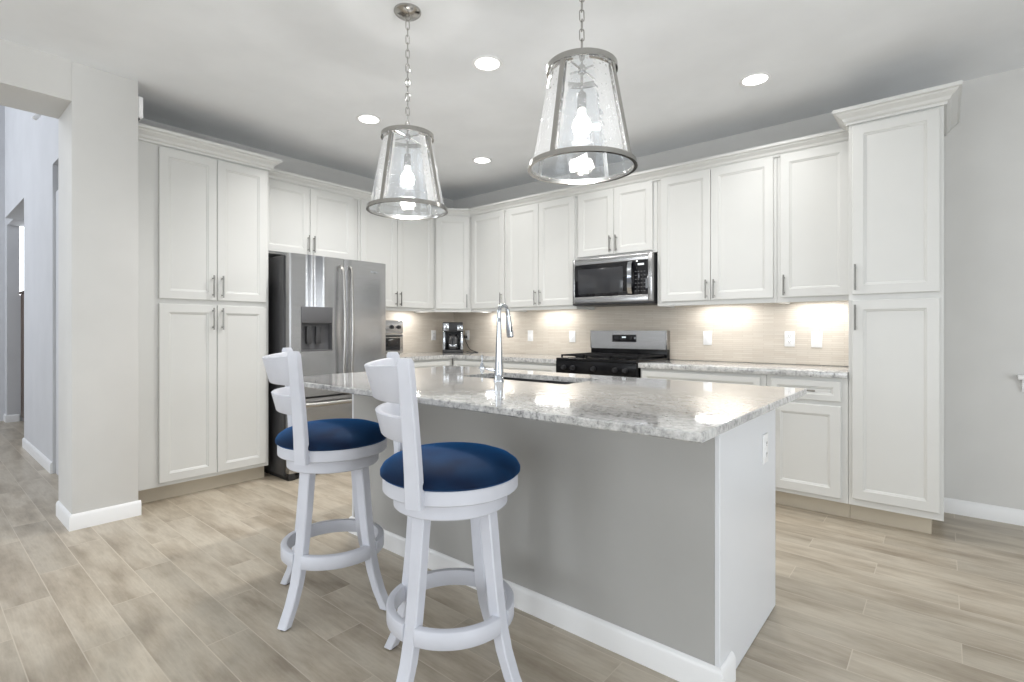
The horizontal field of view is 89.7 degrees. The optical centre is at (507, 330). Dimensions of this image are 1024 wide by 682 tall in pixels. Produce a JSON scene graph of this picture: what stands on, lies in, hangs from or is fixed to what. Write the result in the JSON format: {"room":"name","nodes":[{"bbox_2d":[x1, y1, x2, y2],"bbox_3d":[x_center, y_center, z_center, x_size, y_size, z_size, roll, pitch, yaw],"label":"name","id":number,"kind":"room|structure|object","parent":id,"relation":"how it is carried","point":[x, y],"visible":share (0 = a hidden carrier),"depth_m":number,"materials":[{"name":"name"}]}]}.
{"room":"kitchen","nodes":[
{"label":"kitchen","id":0,"kind":"room"},
{"bbox_2d":[0,105,22,420],"bbox_3d":[-7.618,-1.430,5.280,0.350,5.200,7.000,0,0,40],"label":"wall","id":1,"kind":"structure","parent":0,"point":[10,299],"depth_m":6.60,"materials":[{"name":"paint"}]},
{"bbox_2d":[5,414,19,422],"bbox_3d":[-6.301,1.123,6.551,0.014,0.093,0.129,0,0,40],"label":"baseboard","id":2,"kind":"structure","parent":1,"relation":"attached to","point":[16,417],"depth_m":6.55,"materials":[{"name":"white wood"}]},
{"bbox_2d":[19,226,23,294],"bbox_3d":[-6.232,-0.980,6.783,0.040,1.060,0.315,0,0,40],"label":"window","id":3,"kind":"structure","parent":1,"relation":"in","point":[21,229],"depth_m":6.67,"materials":[{"name":"white"}]},
{"bbox_2d":[5,106,57,474],"bbox_3d":[-4.387,-1.430,5.032,3.800,5.200,0.400,0,0,40],"label":"wall","id":4,"kind":"structure","parent":0,"point":[31,146],"depth_m":4.59,"materials":[{"name":"paint"}]},
{"bbox_2d":[22,438,52,473],"bbox_3d":[-4.284,1.123,4.673,1.500,0.093,0.014,0,0,40],"label":"baseboard","id":5,"kind":"structure","parent":4,"relation":"attached to","point":[33,451],"depth_m":4.55,"materials":[{"name":"white wood"}]},
{"bbox_2d":[0,39,453,513],"bbox_3d":[-3.291,-0.202,2.757,0.814,2.743,8.748,0,0,40],"label":"wall","id":6,"kind":"structure","parent":0,"point":[96,110],"depth_m":3.12,"materials":[{"name":"paint"}]},
{"bbox_2d":[56,500,140,531],"bbox_3d":[-2.582,1.123,3.250,0.398,0.093,0.353,0,0,40],"label":"baseboard","id":7,"kind":"structure","parent":6,"relation":"attached to","point":[77,521],"depth_m":3.11,"materials":[{"name":"white wood"}]},
{"bbox_2d":[138,96,142,120],"bbox_3d":[-2.362,-1.411,3.298,0.080,0.150,0.030,0,0,40],"label":"box","id":8,"kind":"object","parent":6,"relation":"attached to","point":[140,99],"visible":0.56,"depth_m":3.27,"materials":[{"name":"white plastic"}]},
{"bbox_2d":[268,179,356,259],"bbox_3d":[-1.808,-0.940,4.586,0.380,0.620,0.905,0,0,40],"label":"upper cabinet","id":9,"kind":"object","parent":6,"relation":"attached to","point":[301,220],"visible":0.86,"depth_m":4.46,"materials":[{"name":"paint"}]},
{"bbox_2d":[357,200,433,312],"bbox_3d":[-1.205,-0.723,5.297,0.380,1.055,0.951,0,0,40],"label":"upper cabinet","id":10,"kind":"object","parent":6,"relation":"attached to","point":[406,247],"visible":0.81,"depth_m":5.21,"materials":[{"name":"paint"}]},
{"bbox_2d":[386,310,453,352],"bbox_3d":[-1.131,0.016,5.679,0.008,0.478,1.479,0,0,40],"label":"tile backsplash","id":11,"kind":"structure","parent":6,"relation":"attached to","point":[417,327],"depth_m":5.85,"materials":[{"name":"tile"}]},
{"bbox_2d":[431,330,435,339],"bbox_3d":[-0.859,0.060,5.986,0.009,0.114,0.070,0,0,40],"label":"outlet","id":12,"kind":"object","parent":11,"relation":"attached to","point":[433,332],"visible":1,"depth_m":5.98,"materials":[{"name":"white plastic"}]},
{"bbox_2d":[0,0,1023,200],"bbox_3d":[-0.336,-1.633,0.416,8.450,0.120,9.000,0,0,40],"label":"ceiling","id":13,"kind":"structure","parent":0,"point":[289,78],"depth_m":3.00,"materials":[{"name":"paint"}]},
{"bbox_2d":[356,114,381,123],"bbox_3d":[-1.032,-1.569,3.832,0.184,0.006,0.184,0,0,40],"label":"recessed light","id":14,"kind":"object","parent":13,"relation":"in","point":[363,118],"visible":1,"depth_m":3.83,"materials":[{"name":"white plastic"}]},
{"bbox_2d":[359,116,378,122],"bbox_3d":[-1.032,-1.571,3.832,0.143,0.002,0.143,0,0,40],"label":"diffuser","id":15,"kind":"object","parent":14,"relation":"attached to","point":[363,119],"depth_m":3.84,"materials":[{"name":"white plastic"}]},
{"bbox_2d":[366,3,447,219],"bbox_3d":[-0.493,-1.079,2.538,0.396,0.987,0.396,0,0,-18],"label":"pendant light","id":16,"kind":"object","parent":13,"relation":"hanging from","point":[408,12],"visible":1,"depth_m":2.46,"materials":[{"name":"silver metal"}]},
{"bbox_2d":[404,154,410,166],"bbox_3d":[-0.493,-0.836,2.538,0.034,0.060,0.034,0,0,-18],"label":"socket","id":17,"kind":"object","parent":16,"relation":"attached to","point":[407,157],"depth_m":2.53,"materials":[{"name":"silver metal"}]},
{"bbox_2d":[472,157,491,163],"bbox_3d":[-0.235,-1.569,4.760,0.184,0.006,0.184,0,0,40],"label":"recessed light","id":18,"kind":"object","parent":13,"relation":"in","point":[480,160],"visible":1,"depth_m":4.76,"materials":[{"name":"white plastic"}]},
{"bbox_2d":[474,158,489,162],"bbox_3d":[-0.235,-1.571,4.760,0.143,0.002,0.143,0,0,40],"label":"diffuser","id":19,"kind":"object","parent":18,"relation":"attached to","point":[477,160],"depth_m":4.76,"materials":[{"name":"white plastic"}]},
{"bbox_2d":[472,55,502,71],"bbox_3d":[-0.119,-1.569,3.032,0.184,0.006,0.184,0,0,40],"label":"recessed light","id":20,"kind":"object","parent":13,"relation":"in","point":[486,63],"visible":1,"depth_m":3.03,"materials":[{"name":"white plastic"}]},
{"bbox_2d":[475,58,498,69],"bbox_3d":[-0.119,-1.571,3.032,0.143,0.002,0.143,0,0,40],"label":"diffuser","id":21,"kind":"object","parent":20,"relation":"attached to","point":[480,63],"depth_m":3.03,"materials":[{"name":"white plastic"}]},
{"bbox_2d":[528,0,637,184],"bbox_3d":[0.271,-1.079,1.880,0.396,0.987,0.396,0,0,-6],"label":"pendant light","id":22,"kind":"object","parent":13,"relation":"hanging from","point":[550,126],"visible":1,"depth_m":1.78,"materials":[{"name":"silver metal"}]},
{"bbox_2d":[577,91,586,108],"bbox_3d":[0.271,-0.836,1.880,0.034,0.060,0.034,0,0,-6],"label":"socket","id":23,"kind":"object","parent":22,"relation":"attached to","point":[581,96],"depth_m":1.87,"materials":[{"name":"silver metal"}]},
{"bbox_2d":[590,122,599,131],"bbox_3d":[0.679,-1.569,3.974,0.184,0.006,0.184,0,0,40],"label":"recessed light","id":24,"kind":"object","parent":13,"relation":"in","point":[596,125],"visible":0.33,"depth_m":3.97,"materials":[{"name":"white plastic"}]},
{"bbox_2d":[739,72,771,86],"bbox_3d":[1.551,-1.569,3.225,0.184,0.006,0.184,0,0,40],"label":"recessed light","id":25,"kind":"object","parent":13,"relation":"in","point":[754,79],"visible":1,"depth_m":3.23,"materials":[{"name":"white plastic"}]},
{"bbox_2d":[743,74,767,84],"bbox_3d":[1.551,-1.571,3.225,0.143,0.002,0.143,0,0,40],"label":"diffuser","id":26,"kind":"object","parent":25,"relation":"attached to","point":[751,79],"depth_m":3.22,"materials":[{"name":"white plastic"}]},
{"bbox_2d":[0,421,1023,681],"bbox_3d":[-2.185,1.230,1.984,13.300,0.120,9.000,0,0,40],"label":"floor","id":27,"kind":"structure","parent":0,"point":[187,588],"depth_m":2.17,"materials":[{"name":"brown wood"}]},
{"bbox_2d":[19,291,23,421],"bbox_3d":[-5.981,0.340,6.646,0.380,1.660,0.440,0,0,40],"label":"tall cabinet","id":28,"kind":"object","parent":27,"relation":"on","point":[21,292],"visible":0.19,"depth_m":6.50,"materials":[{"name":"brown wood"}]},
{"bbox_2d":[138,123,281,502],"bbox_3d":[-2.300,-0.086,3.867,0.553,2.513,0.974,0,0,40],"label":"tall cabinet","id":29,"kind":"object","parent":27,"relation":"on","point":[203,204],"visible":0.94,"depth_m":3.66,"materials":[{"name":"paint"}]},
{"bbox_2d":[264,253,385,480],"bbox_3d":[-1.610,0.286,4.494,0.741,1.768,0.917,0,0,40],"label":"refrigerator","id":30,"kind":"object","parent":27,"relation":"on","point":[331,311],"visible":0.66,"depth_m":4.18,"materials":[{"name":"metal"}]},
{"bbox_2d":[262,348,387,630],"bbox_3d":[-0.789,0.626,2.258,0.522,1.088,0.498,0,0,-26],"label":"bar stool","id":31,"kind":"object","parent":27,"relation":"on","point":[339,445],"visible":0.98,"depth_m":2.10,"materials":[{"name":"white wood"}]},
{"bbox_2d":[275,418,385,450],"bbox_3d":[-0.766,0.448,2.269,0.472,0.085,0.472,0,0,-26],"label":"cushion","id":32,"kind":"object","parent":31,"relation":"on","point":[339,434],"depth_m":2.11,"materials":[{"name":"blue fabric"}]},
{"bbox_2d":[413,359,451,367],"bbox_3d":[-1.067,0.733,5.238,0.654,0.874,0.870,0,0,40],"label":"base cabinet","id":33,"kind":"object","parent":27,"relation":"on","point":[436,362],"visible":0.04,"depth_m":5.17,"materials":[{"name":"paint"}]},
{"bbox_2d":[386,352,571,363],"bbox_3d":[-0.386,0.276,5.052,1.952,0.040,1.486,0,0,40],"label":"countertop","id":34,"kind":"structure","parent":33,"relation":"on","point":[534,358],"depth_m":5.16,"materials":[{"name":"stone"}]},
{"bbox_2d":[386,320,402,354],"bbox_3d":[-1.280,0.080,5.141,0.337,0.353,0.385,0,0,40],"label":"toaster oven","id":35,"kind":"object","parent":34,"relation":"on","point":[394,328],"visible":0.38,"depth_m":5.12,"materials":[{"name":"silver metal"}]},
{"bbox_2d":[443,322,462,352],"bbox_3d":[-0.617,0.084,5.821,0.230,0.345,0.226,0,0,-5],"label":"coffee maker","id":36,"kind":"object","parent":34,"relation":"on","point":[452,331],"visible":1,"depth_m":5.75,"materials":[{"name":"plastic"}]},
{"bbox_2d":[364,352,521,681],"bbox_3d":[-0.216,0.626,1.748,0.522,1.088,0.498,0,0,-17],"label":"bar stool","id":37,"kind":"object","parent":27,"relation":"on","point":[443,481],"visible":1,"depth_m":1.59,"materials":[{"name":"white wood"}]},
{"bbox_2d":[380,442,519,491],"bbox_3d":[-0.193,0.448,1.755,0.472,0.085,0.472,0,0,-17],"label":"cushion","id":38,"kind":"object","parent":37,"relation":"on","point":[444,466],"depth_m":1.60,"materials":[{"name":"blue fabric"}]},
{"bbox_2d":[453,358,494,367],"bbox_3d":[-0.163,0.733,5.407,0.614,0.874,0.654,0,0,40],"label":"base cabinet","id":39,"kind":"object","parent":27,"relation":"on","point":[456,362],"visible":0.05,"depth_m":5.20,"materials":[{"name":"paint"}]},
{"bbox_2d":[503,361,555,371],"bbox_3d":[0.349,0.733,4.972,0.725,0.874,0.654,0,0,40],"label":"base cabinet","id":40,"kind":"object","parent":27,"relation":"on","point":[528,366],"visible":0.02,"depth_m":4.72,"materials":[{"name":"paint"}]},
{"bbox_2d":[349,377,774,681],"bbox_3d":[0.124,0.727,2.590,2.100,0.887,0.759,0,0,40],"label":"kitchen island","id":41,"kind":"object","parent":27,"relation":"on","point":[657,553],"visible":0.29,"depth_m":1.90,"materials":[{"name":"paint"}]},
{"bbox_2d":[303,366,806,442],"bbox_3d":[0.034,0.269,2.496,2.262,0.026,1.281,0,0,40],"label":"island countertop","id":42,"kind":"structure","parent":41,"relation":"on","point":[689,411],"depth_m":1.98,"materials":[{"name":"stone"}]},
{"bbox_2d":[479,355,485,367],"bbox_3d":[-0.176,0.211,3.444,0.048,0.090,0.086,0,0,14],"label":"soap pump","id":43,"kind":"object","parent":42,"relation":"on","point":[482,363],"visible":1,"depth_m":3.45,"materials":[{"name":"silver metal"}]},
{"bbox_2d":[486,303,513,381],"bbox_3d":[-0.040,0.060,2.636,0.113,0.391,0.134,0,0,40],"label":"faucet","id":44,"kind":"object","parent":42,"relation":"on","point":[498,371],"visible":1,"depth_m":2.58,"materials":[{"name":"silver metal"}]},
{"bbox_2d":[491,377,572,383],"bbox_3d":[0.111,0.389,2.774,0.704,0.210,0.330,0,0,40],"label":"sink","id":45,"kind":"object","parent":42,"relation":"in","point":[505,378],"visible":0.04,"depth_m":2.94,"materials":[{"name":"metal"}]},
{"bbox_2d":[762,433,767,463],"bbox_3d":[1.025,0.470,2.044,0.009,0.114,0.070,0,0,40],"label":"outlet","id":46,"kind":"object","parent":41,"relation":"attached to","point":[765,436],"visible":1,"depth_m":2.03,"materials":[{"name":"white plastic"}]},
{"bbox_2d":[556,330,669,377],"bbox_3d":[0.900,0.587,4.467,0.764,1.166,0.702,0,0,40],"label":"gas range","id":47,"kind":"object","parent":27,"relation":"on","point":[613,353],"visible":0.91,"depth_m":4.47,"materials":[{"name":"black metal"}]},
{"bbox_2d":[556,356,667,363],"bbox_3d":[0.907,0.252,4.476,0.762,0.024,0.600,0,0,40],"label":"cooktop","id":48,"kind":"object","parent":47,"relation":"in","point":[574,359],"depth_m":4.27,"materials":[{"name":"black metal"}]},
{"bbox_2d":[641,368,766,385],"bbox_3d":[1.562,0.733,3.944,0.905,0.874,0.654,0,0,40],"label":"base cabinet","id":49,"kind":"object","parent":27,"relation":"on","point":[683,375],"visible":0.02,"depth_m":3.69,"materials":[{"name":"paint"}]},
{"bbox_2d":[638,359,848,378],"bbox_3d":[1.743,0.276,3.808,1.373,0.040,0.629,0,0,40],"label":"countertop","id":50,"kind":"structure","parent":49,"relation":"on","point":[826,371],"depth_m":3.62,"materials":[{"name":"stone"}]},
{"bbox_2d":[767,375,849,517],"bbox_3d":[2.083,0.733,3.502,0.458,0.874,0.654,0,0,40],"label":"base cabinet","id":51,"kind":"object","parent":27,"relation":"on","point":[812,429],"visible":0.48,"depth_m":3.27,"materials":[{"name":"paint"}]},
{"bbox_2d":[832,80,962,533],"bbox_3d":[2.423,-0.083,3.200,0.596,2.507,0.675,0,0,40],"label":"tall cabinet","id":52,"kind":"object","parent":27,"relation":"on","point":[896,143],"visible":1,"depth_m":2.99,"materials":[{"name":"paint"}]},
{"bbox_2d":[454,67,1023,509],"bbox_3d":[2.496,-0.202,3.716,8.400,2.743,0.200,0,0,40],"label":"wall","id":53,"kind":"structure","parent":0,"point":[984,151],"depth_m":3.21,"materials":[{"name":"paint"}]},
{"bbox_2d":[434,217,470,311],"bbox_3d":[-0.612,-0.723,5.816,0.614,1.055,0.605,0,0,40],"label":"upper cabinet","id":54,"kind":"object","parent":53,"relation":"attached to","point":[452,235],"visible":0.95,"depth_m":5.58,"materials":[{"name":"paint"}]},
{"bbox_2d":[471,210,516,312],"bbox_3d":[-0.117,-0.723,5.544,0.506,1.055,0.380,0,0,40],"label":"upper cabinet","id":55,"kind":"object","parent":53,"relation":"attached to","point":[488,231],"visible":0.68,"depth_m":5.42,"materials":[{"name":"paint"}]},
{"bbox_2d":[507,196,594,311],"bbox_3d":[0.400,-0.723,5.106,0.846,1.055,0.380,0,0,40],"label":"upper cabinet","id":56,"kind":"object","parent":53,"relation":"attached to","point":[541,237],"visible":0.88,"depth_m":4.96,"materials":[{"name":"paint"}]},
{"bbox_2d":[577,181,657,259],"bbox_3d":[1.020,-0.946,4.580,0.776,0.608,0.380,0,0,40],"label":"upper cabinet","id":57,"kind":"object","parent":53,"relation":"attached to","point":[621,220],"visible":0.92,"depth_m":4.43,"materials":[{"name":"paint"}]},
{"bbox_2d":[573,252,657,306],"bbox_3d":[0.995,-0.426,4.554,0.762,0.416,0.447,0,0,40],"label":"microwave","id":58,"kind":"object","parent":57,"relation":"attached to","point":[629,279],"visible":0.98,"depth_m":4.39,"materials":[{"name":"metal"}]},
{"bbox_2d":[454,300,848,365],"bbox_3d":[0.912,0.016,4.922,4.083,0.478,0.008,0,0,40],"label":"tile backsplash","id":59,"kind":"structure","parent":53,"relation":"attached to","point":[753,332],"depth_m":4.33,"materials":[{"name":"tile"}]},
{"bbox_2d":[465,330,468,339],"bbox_3d":[-0.479,0.060,6.091,0.070,0.114,0.009,0,0,40],"label":"outlet","id":60,"kind":"object","parent":59,"relation":"attached to","point":[466,331],"visible":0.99,"depth_m":6.08,"materials":[{"name":"white plastic"}]},
{"bbox_2d":[528,330,532,340],"bbox_3d":[0.241,0.060,5.479,0.070,0.114,0.009,0,0,40],"label":"light switch","id":61,"kind":"object","parent":59,"relation":"attached to","point":[530,332],"visible":1,"depth_m":5.47,"materials":[{"name":"white plastic"}]},
{"bbox_2d":[569,331,574,341],"bbox_3d":[0.645,0.065,5.137,0.070,0.114,0.009,0,0,40],"label":"light switch","id":62,"kind":"object","parent":59,"relation":"attached to","point":[571,333],"visible":1,"depth_m":5.13,"materials":[{"name":"white plastic"}]},
{"bbox_2d":[703,331,711,344],"bbox_3d":[1.661,0.066,4.276,0.070,0.114,0.009,0,0,40],"label":"light switch","id":63,"kind":"object","parent":59,"relation":"attached to","point":[707,335],"visible":1,"depth_m":4.27,"materials":[{"name":"white plastic"}]},
{"bbox_2d":[784,331,794,346],"bbox_3d":[2.127,0.067,3.881,0.070,0.114,0.009,0,0,40],"label":"outlet","id":64,"kind":"object","parent":59,"relation":"attached to","point":[789,336],"visible":1,"depth_m":3.88,"materials":[{"name":"white plastic"}]},
{"bbox_2d":[811,332,821,347],"bbox_3d":[2.262,0.070,3.766,0.070,0.114,0.009,0,0,40],"label":"light switch","id":65,"kind":"object","parent":59,"relation":"attached to","point":[816,337],"visible":1,"depth_m":3.76,"materials":[{"name":"white plastic"}]},
{"bbox_2d":[658,157,782,307],"bbox_3d":[1.657,-0.723,4.040,0.890,1.055,0.380,0,0,40],"label":"upper cabinet","id":66,"kind":"object","parent":53,"relation":"attached to","point":[717,227],"visible":0.96,"depth_m":3.89,"materials":[{"name":"paint"}]},
{"bbox_2d":[268,128,848,217],"bbox_3d":[0.128,-1.266,3.755,3.757,0.082,2.141,0,0,40],"label":"crown molding","id":67,"kind":"structure","parent":66,"relation":"attached to","point":[838,136],"depth_m":4.31,"materials":[{"name":"paint"}]},
{"bbox_2d":[777,142,848,303],"bbox_3d":[2.171,-0.723,3.603,0.455,1.055,0.380,0,0,40],"label":"upper cabinet","id":68,"kind":"object","parent":53,"relation":"attached to","point":[812,184],"visible":0.88,"depth_m":3.49,"materials":[{"name":"paint"}]},
{"bbox_2d":[944,497,1023,525],"bbox_3d":[4.028,1.123,2.276,3.200,0.093,0.014,0,0,40],"label":"baseboard","id":69,"kind":"structure","parent":53,"relation":"attached to","point":[953,506],"depth_m":3.18,"materials":[{"name":"white wood"}]},
{"bbox_2d":[1017,375,1023,391],"bbox_3d":[3.765,-0.330,2.557,1.765,1.400,0.185,0,0,40],"label":"window","id":70,"kind":"structure","parent":53,"relation":"in","point":[1019,377],"depth_m":3.06,"materials":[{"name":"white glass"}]},
{"bbox_3d":[-5.811,-4.080,3.584,5.300,0.100,7.050,0,0,40],"label":"ceiling","id":71,"kind":"structure","parent":0,"visible":0},
{"bbox_2d":[32,113,40,119],"bbox_3d":[-3.397,-2.767,3.725,0.032,2.507,0.071,0,0,40],"label":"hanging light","id":72,"kind":"object","parent":71,"relation":"hanging from","point":[35,116],"visible":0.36,"depth_m":3.71,"materials":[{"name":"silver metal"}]},
{"bbox_3d":[-5.068,-1.430,6.625,2.500,5.200,1.450,0,0,40],"label":"wall","id":73,"kind":"structure","parent":0,"visible":0},
{"bbox_2d":[7,218,23,226],"bbox_3d":[-5.667,-1.555,6.885,0.550,0.450,1.428,0,0,40],"label":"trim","id":74,"kind":"structure","parent":73,"relation":"attached to","point":[13,222],"depth_m":6.42,"materials":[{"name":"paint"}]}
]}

